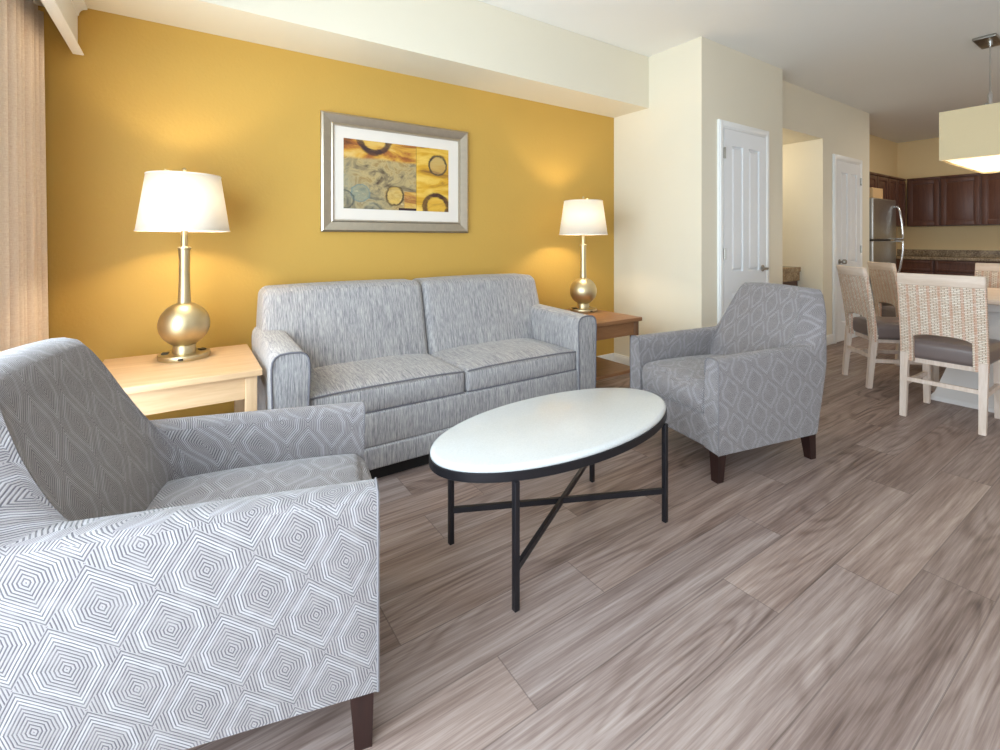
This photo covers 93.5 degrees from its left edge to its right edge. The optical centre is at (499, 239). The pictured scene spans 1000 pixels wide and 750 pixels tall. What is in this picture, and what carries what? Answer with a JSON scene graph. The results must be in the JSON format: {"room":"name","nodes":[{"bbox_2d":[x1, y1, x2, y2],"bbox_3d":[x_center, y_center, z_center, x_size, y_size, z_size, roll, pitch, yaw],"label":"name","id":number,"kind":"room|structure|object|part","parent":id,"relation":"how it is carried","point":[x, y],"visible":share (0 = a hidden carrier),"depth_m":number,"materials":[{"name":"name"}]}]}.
{"room":"living room","nodes":[
{"label":"living room","id":0,"kind":"room"},
{"bbox_2d":[38,6,613,419],"bbox_3d":[-0.603,-0.210,3.329,4.150,2.740,0.100,0,0,-34],"label":"wall","id":1,"kind":"structure","parent":0,"point":[142,96],"depth_m":2.69,"materials":[{"name":"yellow paint"}]},
{"bbox_2d":[0,0,48,351],"bbox_3d":[-1.908,0.050,1.834,0.083,2.180,0.895,0,0,-34],"label":"curtain","id":2,"kind":"object","parent":1,"relation":"hanging from","point":[23,198],"visible":0.62,"depth_m":1.90,"materials":[{"name":"fabric"}]},
{"bbox_2d":[320,110,467,232],"bbox_3d":[-0.674,-0.426,3.197,1.045,0.748,0.036,0,0,-34],"label":"framed picture","id":3,"kind":"object","parent":1,"relation":"attached to","point":[377,175],"visible":1,"depth_m":3.16,"materials":[{"name":"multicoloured paper"}]},
{"bbox_2d":[343,138,447,211],"bbox_3d":[-0.685,-0.426,3.197,0.748,0.448,0.002,0,0,-34],"label":"art print","id":4,"kind":"object","parent":3,"relation":"attached to","point":[380,175],"depth_m":3.17},
{"bbox_2d":[596,353,613,360],"bbox_3d":[-0.578,1.106,3.276,3.934,0.108,0.016,0,0,-34],"label":"baseboard","id":5,"kind":"structure","parent":1,"relation":"attached to","point":[610,356],"depth_m":4.33,"materials":[{"name":"white paint"}]},
{"bbox_2d":[84,0,648,117],"bbox_3d":[-0.465,-1.360,3.123,3.950,0.440,0.395,0,0,-34],"label":"soffit","id":6,"kind":"structure","parent":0,"point":[475,44],"depth_m":3.01,"materials":[{"name":"beige paint"}]},
{"bbox_2d":[186,336,999,749],"bbox_3d":[3.414,1.185,3.015,10.470,0.050,7.600,0,0,-34],"label":"floor","id":7,"kind":"structure","parent":0,"point":[847,597],"depth_m":1.50,"materials":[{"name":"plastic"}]},
{"bbox_2d":[103,344,261,414],"bbox_3d":[-1.444,0.860,2.123,0.594,0.600,0.595,0,0,-34],"label":"end table","id":8,"kind":"object","parent":7,"relation":"on","point":[230,373],"visible":0.47,"depth_m":1.99,"materials":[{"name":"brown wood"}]},
{"bbox_2d":[134,168,229,362],"bbox_3d":[-1.505,0.107,2.241,0.382,0.905,0.382,0,0,-34],"label":"table lamp","id":9,"kind":"object","parent":8,"relation":"on","point":[184,202],"visible":1,"depth_m":2.15,"materials":[{"name":"beige metal"}]},
{"bbox_3d":[-1.475,-0.143,2.262,0.224,0.350,0.258,0,0,-34],"label":"stem","id":10,"kind":"part","parent":9,"relation":"part of","materials":[{"name":"beige metal"}]},
{"bbox_3d":[-1.505,-0.043,2.241,0.382,0.005,0.382,0,0,-34],"label":"shade trim","id":11,"kind":"part","parent":9,"relation":"part of","materials":[{"name":"white fabric"}]},
{"bbox_3d":[-1.505,-0.174,2.241,0.376,0.263,0.376,0,0,-34],"label":"lamp shade","id":12,"kind":"part","parent":9,"relation":"part of","materials":[{"name":"white fabric"}]},
{"bbox_3d":[-1.505,-0.306,2.241,0.306,0.005,0.306,0,0,-34],"label":"shade trim","id":13,"kind":"part","parent":9,"relation":"part of","materials":[{"name":"white fabric"}]},
{"bbox_3d":[-1.374,0.874,2.479,0.046,0.572,0.046,0,0,-34],"label":"leg","id":14,"kind":"part","parent":8,"relation":"part of","materials":[{"name":"brown wood"}]},
{"bbox_3d":[-1.088,0.874,2.053,0.046,0.572,0.046,0,0,-34],"label":"leg","id":15,"kind":"part","parent":8,"relation":"part of","materials":[{"name":"brown wood"}]},
{"bbox_2d":[0,337,379,749],"bbox_3d":[-0.775,0.711,1.237,0.878,0.898,0.671,0,0,-19],"label":"armchair","id":16,"kind":"object","parent":7,"relation":"on","point":[182,583],"visible":1,"depth_m":0.98,"materials":[{"name":"grey fabric"}]},
{"bbox_2d":[145,454,371,510],"bbox_3d":[-0.648,0.777,1.281,0.610,0.185,0.485,0,0,-19],"label":"seat cushion","id":17,"kind":"object","parent":16,"relation":"on","point":[226,476],"depth_m":1.38,"materials":[{"name":"grey fabric"}]},
{"bbox_3d":[-0.321,1.084,1.087,0.054,0.152,0.054,0,0,-19],"label":"leg","id":18,"kind":"part","parent":16,"relation":"part of","materials":[{"name":"brown wood"}]},
{"bbox_2d":[252,273,596,478],"bbox_3d":[-0.397,0.707,2.848,1.917,0.906,0.827,0,0,-34],"label":"sofa","id":19,"kind":"object","parent":7,"relation":"on","point":[425,357],"visible":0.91,"depth_m":2.64,"materials":[{"name":"grey fabric"}]},
{"bbox_3d":[-1.092,0.726,2.309,0.153,0.525,0.708,0,0,-34],"label":"arm","id":20,"kind":"part","parent":19,"relation":"part of"},
{"bbox_3d":[-0.904,0.557,2.767,0.928,0.606,0.396,0,0,-34],"label":"backrest","id":21,"kind":"part","parent":19,"relation":"part of","materials":[{"name":"grey fabric"}]},
{"bbox_2d":[310,353,463,411],"bbox_3d":[-0.670,0.750,2.530,0.801,0.153,0.571,0,0,-34],"label":"seat cushion","id":22,"kind":"object","parent":19,"relation":"on","point":[386,382],"depth_m":2.38,"materials":[{"name":"grey fabric"}]},
{"bbox_3d":[-0.377,0.905,2.818,1.620,0.165,0.724,0,0,-34],"label":"rail","id":23,"kind":"part","parent":19,"relation":"part of","materials":[{"name":"grey fabric"}]},
{"bbox_3d":[-0.130,0.557,3.286,0.928,0.606,0.396,0,0,-34],"label":"backrest","id":24,"kind":"part","parent":19,"relation":"part of","materials":[{"name":"grey fabric"}]},
{"bbox_2d":[430,338,574,391],"bbox_3d":[0.000,0.750,2.980,0.801,0.153,0.571,0,0,-34],"label":"seat cushion","id":25,"kind":"object","parent":19,"relation":"on","point":[487,364],"depth_m":2.81,"materials":[{"name":"grey fabric"}]},
{"bbox_3d":[0.365,0.726,3.288,0.153,0.525,0.708,0,0,-34],"label":"arm","id":26,"kind":"part","parent":19,"relation":"part of"},
{"bbox_2d":[429,388,667,612],"bbox_3d":[0.246,0.934,1.866,1.144,0.452,0.544,0,0,-36],"label":"coffee table","id":27,"kind":"object","parent":7,"relation":"on","point":[556,433],"visible":1,"depth_m":1.75,"materials":[{"name":"white stone"}]},
{"bbox_3d":[-0.187,0.958,1.796,0.019,0.404,0.019,0,0,-36],"label":"leg","id":28,"kind":"part","parent":27,"relation":"part of","materials":[{"name":"metal"}]},
{"bbox_3d":[0.050,0.958,1.474,0.019,0.404,0.019,0,0,-36],"label":"leg","id":29,"kind":"part","parent":27,"relation":"part of","materials":[{"name":"metal"}]},
{"bbox_3d":[0.442,0.958,2.258,0.019,0.404,0.019,0,0,-36],"label":"leg","id":30,"kind":"part","parent":27,"relation":"part of","materials":[{"name":"metal"}]},
{"bbox_3d":[0.679,0.958,1.936,0.019,0.404,0.019,0,0,-36],"label":"leg","id":31,"kind":"part","parent":27,"relation":"part of","materials":[{"name":"metal"}]},
{"bbox_2d":[564,309,641,380],"bbox_3d":[0.646,0.860,3.520,0.533,0.600,0.605,0,0,-34],"label":"end table","id":32,"kind":"object","parent":7,"relation":"on","point":[610,325],"visible":0.19,"depth_m":3.35,"materials":[{"name":"brown wood"}]},
{"bbox_2d":[559,196,607,312],"bbox_3d":[0.656,0.107,3.705,0.382,0.905,0.382,0,0,-34],"label":"table lamp","id":33,"kind":"object","parent":32,"relation":"on","point":[582,217],"visible":0.99,"depth_m":3.60,"materials":[{"name":"beige metal"}]},
{"bbox_3d":[0.656,-0.174,3.705,0.376,0.263,0.376,0,0,-34],"label":"lamp shade","id":34,"kind":"part","parent":33,"relation":"part of","materials":[{"name":"white fabric"}]},
{"bbox_3d":[0.656,-0.043,3.705,0.382,0.005,0.382,0,0,-34],"label":"shade trim","id":35,"kind":"part","parent":33,"relation":"part of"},
{"bbox_3d":[0.656,-0.306,3.705,0.306,0.005,0.306,0,0,-34],"label":"shade trim","id":36,"kind":"part","parent":33,"relation":"part of","materials":[{"name":"white fabric"}]},
{"bbox_3d":[0.686,-0.143,3.725,0.224,0.350,0.258,0,0,-34],"label":"stem","id":37,"kind":"part","parent":33,"relation":"part of","materials":[{"name":"beige metal"}]},
{"bbox_2d":[596,357,629,380],"bbox_3d":[0.646,0.944,3.520,0.481,0.023,0.561,0,0,-34],"label":"shelf","id":38,"kind":"object","parent":32,"relation":"attached to","point":[605,368],"depth_m":3.40,"materials":[{"name":"brown wood"}]},
{"bbox_3d":[0.979,0.874,3.429,0.046,0.572,0.046,0,0,-34],"label":"leg","id":39,"kind":"part","parent":32,"relation":"part of","materials":[{"name":"brown wood"}]},
{"bbox_2d":[630,282,826,483],"bbox_3d":[1.291,0.711,2.673,0.878,0.898,0.671,0,0,-22],"label":"armchair","id":40,"kind":"object","parent":7,"relation":"on","point":[755,378],"visible":0.97,"depth_m":2.46,"materials":[{"name":"grey fabric"}]},
{"bbox_3d":[1.197,0.932,2.635,0.600,0.170,0.489,0,0,-22],"label":"rail","id":41,"kind":"part","parent":40,"relation":"part of","materials":[{"name":"grey fabric"}]},
{"bbox_2d":[642,354,722,412],"bbox_3d":[1.167,0.777,2.623,0.610,0.185,0.485,0,0,-22],"label":"seat cushion","id":42,"kind":"object","parent":40,"relation":"on","point":[680,380],"depth_m":2.52,"materials":[{"name":"grey fabric"}]},
{"bbox_3d":[1.048,1.084,2.261,0.054,0.152,0.054,0,0,-22],"label":"leg","id":43,"kind":"part","parent":40,"relation":"part of","materials":[{"name":"brown wood"}]},
{"bbox_3d":[1.640,1.084,2.501,0.068,0.152,0.054,0,0,-22],"label":"leg","id":44,"kind":"part","parent":40,"relation":"part of","materials":[{"name":"brown wood"}]},
{"bbox_2d":[783,266,800,285],"bbox_3d":[2.951,0.733,5.559,0.498,0.855,0.900,0,0,-34],"label":"cabinet","id":45,"kind":"object","parent":7,"relation":"on","point":[791,275],"depth_m":5.23,"materials":[{"name":"beige wood"}]},
{"bbox_2d":[783,266,800,272],"bbox_3d":[2.951,0.333,5.559,0.498,0.055,0.900,0,0,-34],"label":"countertop","id":46,"kind":"structure","parent":45,"relation":"on","point":[786,269],"depth_m":5.21,"materials":[{"name":"beige stone"}]},
{"bbox_2d":[867,261,899,365],"bbox_3d":[3.929,0.688,4.485,0.584,0.945,0.415,0,0,12],"label":"dining chair","id":47,"kind":"object","parent":7,"relation":"on","point":[883,276],"visible":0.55,"depth_m":4.51,"materials":[{"name":"beige wicker"}]},
{"bbox_3d":[3.673,0.253,4.540,0.062,0.075,0.415,0,0,12],"label":"rail","id":48,"kind":"part","parent":47,"relation":"part of","materials":[{"name":"brown wood"}]},
{"bbox_3d":[3.985,0.709,4.473,0.470,0.142,0.403,0,0,12],"label":"seat","id":49,"kind":"part","parent":47,"relation":"part of","materials":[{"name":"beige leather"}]},
{"bbox_3d":[3.696,0.950,4.345,0.072,0.420,0.041,0,0,12],"label":"leg","id":50,"kind":"part","parent":47,"relation":"part of","materials":[{"name":"brown wood"}]},
{"bbox_2d":[869,198,903,308],"bbox_3d":[4.869,0.315,6.230,0.790,1.690,0.577,0,0,-34],"label":"refrigerator","id":51,"kind":"object","parent":7,"relation":"on","point":[882,212],"visible":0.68,"depth_m":6.04,"materials":[{"name":"silver metal"}]},
{"bbox_2d":[869,187,882,198],"bbox_3d":[4.739,-0.596,6.091,0.340,0.132,0.260,0,0,-34],"label":"storage box","id":52,"kind":"object","parent":51,"relation":"on","point":[873,192],"visible":0.45,"depth_m":5.94,"materials":[{"name":"beige cardboard"}]},
{"bbox_3d":[4.960,0.555,6.094,0.790,1.090,0.058,0,0,-34],"label":"fridge door","id":53,"kind":"part","parent":51,"relation":"part of","materials":[{"name":"silver metal"}]},
{"bbox_3d":[4.960,-0.268,6.094,0.790,0.525,0.058,0,0,-34],"label":"freezer door","id":54,"kind":"part","parent":51,"relation":"part of","materials":[{"name":"silver metal"}]},
{"bbox_3d":[5.288,0.239,6.225,0.026,0.476,0.102,0,0,-34],"label":"handle","id":55,"kind":"part","parent":51,"relation":"part of","materials":[{"name":"silver metal"}]},
{"bbox_3d":[5.287,-0.227,6.226,0.026,0.453,0.100,0,0,-34],"label":"handle","id":56,"kind":"part","parent":51,"relation":"part of","materials":[{"name":"silver metal"}]},
{"bbox_2d":[836,265,938,391],"bbox_3d":[3.145,0.688,3.823,0.584,0.945,0.415,0,0,12],"label":"dining chair","id":57,"kind":"object","parent":7,"relation":"on","point":[854,281],"visible":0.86,"depth_m":3.74,"materials":[{"name":"beige wicker"}]},
{"bbox_3d":[2.990,0.950,4.047,0.072,0.420,0.041,0,0,12],"label":"leg","id":58,"kind":"part","parent":57,"relation":"part of","materials":[{"name":"brown wood"}]},
{"bbox_3d":[2.890,0.253,3.878,0.062,0.075,0.415,0,0,12],"label":"rail","id":59,"kind":"part","parent":57,"relation":"part of","materials":[{"name":"brown wood"}]},
{"bbox_3d":[2.912,0.950,3.682,0.072,0.420,0.041,0,0,12],"label":"leg","id":60,"kind":"part","parent":57,"relation":"part of","materials":[{"name":"brown wood"}]},
{"bbox_3d":[3.176,0.792,3.816,0.370,0.032,0.305,0,0,12],"label":"seat frame","id":61,"kind":"part","parent":57,"relation":"part of","materials":[{"name":"brown wood"}]},
{"bbox_3d":[3.201,0.709,3.811,0.470,0.142,0.403,0,0,12],"label":"seat","id":62,"kind":"part","parent":57,"relation":"part of","materials":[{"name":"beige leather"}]},
{"bbox_3d":[3.327,0.955,3.602,0.047,0.410,0.042,0,0,12],"label":"leg","id":63,"kind":"part","parent":57,"relation":"part of","materials":[{"name":"brown wood"}]},
{"bbox_2d":[896,259,933,273],"bbox_3d":[6.401,0.726,7.243,0.586,0.868,0.570,0,0,-34],"label":"base cabinet","id":64,"kind":"object","parent":7,"relation":"on","point":[917,266],"visible":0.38,"depth_m":7.01,"materials":[{"name":"brown wood"}]},
{"bbox_3d":[6.166,0.763,7.086,0.020,0.589,0.546,0,0,-34],"label":"cabinet door","id":65,"kind":"part","parent":64,"relation":"part of","materials":[{"name":"brown wood"}]},
{"bbox_2d":[896,249,999,261],"bbox_3d":[6.856,0.220,6.560,0.598,0.140,2.248,0,0,-34],"label":"countertop","id":66,"kind":"structure","parent":64,"relation":"on","point":[957,255],"depth_m":6.97,"materials":[{"name":"brown stone"}]},
{"bbox_2d":[897,273,999,435],"bbox_3d":[2.954,0.688,3.077,0.584,0.945,0.415,0,0,-34],"label":"dining chair","id":67,"kind":"object","parent":7,"relation":"on","point":[947,314],"visible":1,"depth_m":2.95,"materials":[{"name":"wicker"}]},
{"bbox_3d":[2.686,0.950,3.122,0.072,0.420,0.041,0,0,-34],"label":"leg","id":68,"kind":"part","parent":67,"relation":"part of","materials":[{"name":"brown wood"}]},
{"bbox_3d":[3.041,0.955,3.350,0.047,0.410,0.042,0,0,-34],"label":"leg","id":69,"kind":"part","parent":67,"relation":"part of","materials":[{"name":"brown wood"}]},
{"bbox_3d":[2.737,0.253,2.932,0.062,0.075,0.415,0,0,-34],"label":"rail","id":70,"kind":"part","parent":67,"relation":"part of","materials":[{"name":"brown wood"}]},
{"bbox_3d":[2.981,0.792,3.095,0.370,0.032,0.305,0,0,-34],"label":"seat frame","id":71,"kind":"part","parent":67,"relation":"part of","materials":[{"name":"brown wood"}]},
{"bbox_3d":[3.001,0.709,3.109,0.470,0.142,0.403,0,0,-34],"label":"seat","id":72,"kind":"part","parent":67,"relation":"part of","materials":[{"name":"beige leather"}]},
{"bbox_3d":[2.893,0.950,2.812,0.072,0.420,0.041,0,0,-34],"label":"leg","id":73,"kind":"part","parent":67,"relation":"part of","materials":[{"name":"brown wood"}]},
{"bbox_3d":[3.239,0.955,3.055,0.047,0.410,0.042,0,0,-34],"label":"leg","id":74,"kind":"part","parent":67,"relation":"part of","materials":[{"name":"brown wood"}]},
{"bbox_2d":[934,260,986,275],"bbox_3d":[6.710,0.726,6.783,0.586,0.868,0.540,0,0,-34],"label":"base cabinet","id":75,"kind":"object","parent":7,"relation":"on","point":[941,267],"visible":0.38,"depth_m":6.66,"materials":[{"name":"brown wood"}]},
{"bbox_3d":[6.475,0.763,6.625,0.020,0.589,0.516,0,0,-34],"label":"cabinet door","id":76,"kind":"part","parent":75,"relation":"part of","materials":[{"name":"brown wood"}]},
{"bbox_2d":[931,288,999,412],"bbox_3d":[3.725,0.780,3.520,1.130,0.760,0.780,0,0,-34],"label":"dining table","id":77,"kind":"object","parent":7,"relation":"on","point":[958,377],"visible":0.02,"depth_m":3.32,"materials":[{"name":"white wood"}]},
{"bbox_2d":[975,263,999,287],"bbox_3d":[4.380,0.688,4.109,0.584,0.945,0.415,0,0,-34],"label":"dining chair","id":78,"kind":"object","parent":7,"relation":"on","point":[991,271],"visible":0.27,"depth_m":4.33,"materials":[{"name":"beige wicker"}]},
{"bbox_3d":[4.597,0.253,4.255,0.062,0.075,0.415,0,0,-34],"label":"rail","id":79,"kind":"part","parent":78,"relation":"part of","materials":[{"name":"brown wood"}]},
{"bbox_2d":[614,36,782,356],"bbox_3d":[1.492,-0.210,4.890,1.270,2.740,2.145,0,0,-34],"label":"wall","id":80,"kind":"structure","parent":0,"point":[665,152],"depth_m":3.94,"materials":[{"name":"beige paint"}]},
{"bbox_2d":[614,353,629,365],"bbox_3d":[1.312,1.106,4.006,0.016,0.108,0.911,0,0,-34],"label":"baseboard","id":81,"kind":"structure","parent":80,"relation":"attached to","point":[619,358],"depth_m":4.29,"materials":[{"name":"white paint"}]},
{"bbox_2d":[717,119,768,323],"bbox_3d":[2.085,0.097,3.944,0.782,2.126,0.086,0,0,-34],"label":"door","id":82,"kind":"structure","parent":80,"relation":"in","point":[742,150],"depth_m":3.91,"materials":[{"name":"white paint"}]},
{"bbox_3d":[2.277,0.246,4.060,0.138,0.056,0.064,0,0,-34],"label":"handle","id":83,"kind":"part","parent":82,"relation":"part of","materials":[{"name":"silver metal"}]},
{"bbox_2d":[478,0,999,142],"bbox_3d":[3.414,-1.630,3.015,10.470,0.100,7.600,0,0,-34],"label":"ceiling","id":84,"kind":"structure","parent":0,"point":[901,63],"depth_m":3.70,"materials":[{"name":"paint"}]},
{"bbox_2d":[939,33,999,173],"bbox_3d":[3.858,-1.081,3.627,1.230,0.998,0.420,0,0,-34],"label":"pendant light","id":85,"kind":"object","parent":84,"relation":"hanging from","point":[969,138],"visible":1,"depth_m":3.37,"materials":[{"name":"beige fabric"}]},
{"bbox_2d":[944,155,999,171],"bbox_3d":[3.858,-0.597,3.627,1.218,0.005,0.408,0,0,-34],"label":"diffuser","id":86,"kind":"object","parent":85,"relation":"attached to","point":[976,163],"depth_m":3.60,"materials":[{"name":"white plastic"}]},
{"bbox_3d":[3.858,-1.234,3.699,0.032,0.652,0.032,0,0,-34],"label":"stem","id":87,"kind":"part","parent":85,"relation":"part of","materials":[{"name":"silver metal"}]},
{"bbox_2d":[783,81,868,334],"bbox_3d":[3.017,-0.210,6.001,2.500,2.740,2.000,0,0,-34],"label":"wall","id":88,"kind":"structure","parent":0,"point":[816,127],"depth_m":5.26,"materials":[{"name":"beige paint"}]},
{"bbox_2d":[826,334,833,344],"bbox_3d":[3.633,1.106,5.200,0.230,0.108,0.016,0,0,-34],"label":"baseboard","id":89,"kind":"structure","parent":88,"relation":"attached to","point":[829,338],"depth_m":5.21,"materials":[{"name":"white paint"}]},
{"bbox_2d":[832,154,862,343],"bbox_3d":[4.080,0.097,5.453,0.787,2.126,0.094,0,0,-34],"label":"door","id":90,"kind":"structure","parent":88,"relation":"in","point":[847,172],"depth_m":5.40,"materials":[{"name":"white paint"}]},
{"bbox_3d":[3.864,0.246,5.295,0.056,0.056,0.072,0,0,-34],"label":"handle","id":91,"kind":"part","parent":90,"relation":"part of","materials":[{"name":"silver metal"}]},
{"bbox_2d":[869,134,999,255],"bbox_3d":[7.092,-0.210,4.552,2.650,2.740,6.050,0,0,-34],"label":"wall","id":92,"kind":"structure","parent":0,"point":[918,158],"depth_m":7.29,"materials":[{"name":"paint"}]},
{"bbox_2d":[869,172,876,187],"bbox_3d":[4.861,-0.792,6.448,0.980,0.305,0.210,0,0,-34],"label":"upper cabinet","id":93,"kind":"object","parent":92,"relation":"attached to","point":[872,178],"visible":0.13,"depth_m":6.56,"materials":[{"name":"brown wood"}]},
{"bbox_2d":[875,173,888,198],"bbox_3d":[5.450,-0.578,6.844,0.440,0.735,0.210,0,0,-34],"label":"upper cabinet","id":94,"kind":"object","parent":92,"relation":"attached to","point":[882,180],"visible":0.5,"depth_m":6.77,"materials":[{"name":"brown wood"}]},
{"bbox_3d":[5.503,-0.562,6.766,0.416,0.681,0.020,0,0,-34],"label":"cabinet door","id":95,"kind":"part","parent":94,"relation":"part of","materials":[{"name":"brown wood"}]},
{"bbox_2d":[888,176,905,226],"bbox_3d":[5.930,-0.578,7.166,0.715,0.735,0.210,0,0,-34],"label":"upper cabinet","id":96,"kind":"object","parent":92,"relation":"attached to","point":[896,186],"visible":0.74,"depth_m":7.10,"materials":[{"name":"brown wood"}]},
{"bbox_3d":[5.836,-0.562,6.990,0.340,0.681,0.020,0,0,-34],"label":"cabinet door","id":97,"kind":"part","parent":96,"relation":"part of","materials":[{"name":"brown wood"}]},
{"bbox_3d":[6.128,-0.562,7.186,0.340,0.681,0.020,0,0,-34],"label":"cabinet door","id":98,"kind":"part","parent":96,"relation":"part of","materials":[{"name":"brown wood"}]},
{"bbox_2d":[907,176,939,226],"bbox_3d":[6.553,-0.578,7.216,0.370,0.735,0.385,0,0,-34],"label":"upper cabinet","id":99,"kind":"object","parent":92,"relation":"attached to","point":[923,194],"visible":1,"depth_m":7.11,"materials":[{"name":"brown wood"}]},
{"bbox_2d":[897,249,999,257],"bbox_3d":[7.096,0.201,6.721,0.020,0.102,2.248,0,0,-34],"label":"backsplash","id":100,"kind":"structure","parent":92,"relation":"attached to","point":[907,252],"depth_m":7.10,"materials":[{"name":"brown stone"}]},
{"bbox_2d":[940,173,986,225],"bbox_3d":[6.780,-0.578,6.878,0.370,0.735,0.430,0,0,-34],"label":"upper cabinet","id":101,"kind":"object","parent":92,"relation":"attached to","point":[960,195],"visible":0.98,"depth_m":6.77,"materials":[{"name":"brown wood"}]},
{"bbox_2d":[981,173,999,224],"bbox_3d":[7.021,-0.578,6.519,0.370,0.735,0.435,0,0,-34],"label":"upper cabinet","id":102,"kind":"object","parent":92,"relation":"attached to","point":[990,182],"visible":0.92,"depth_m":6.52,"materials":[{"name":"brown wood"}]},
{"bbox_3d":[-0.514,-0.210,-0.436,0.100,2.740,6.250,0,0,-34],"label":"wall","id":103,"kind":"structure","parent":0,"visible":0},
{"bbox_2d":[33,0,87,54],"bbox_3d":[-0.834,-1.018,0.336,0.221,0.236,4.588,0,0,-34],"label":"crown molding","id":104,"kind":"structure","parent":103,"relation":"attached to","point":[64,13],"depth_m":2.10,"materials":[{"name":"white paint"}]},
{"bbox_3d":[-0.764,-1.113,0.383,0.054,0.046,4.588,0,0,-34],"label":"crown moulding","id":105,"kind":"part","parent":104,"relation":"part of","materials":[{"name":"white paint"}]}
]}

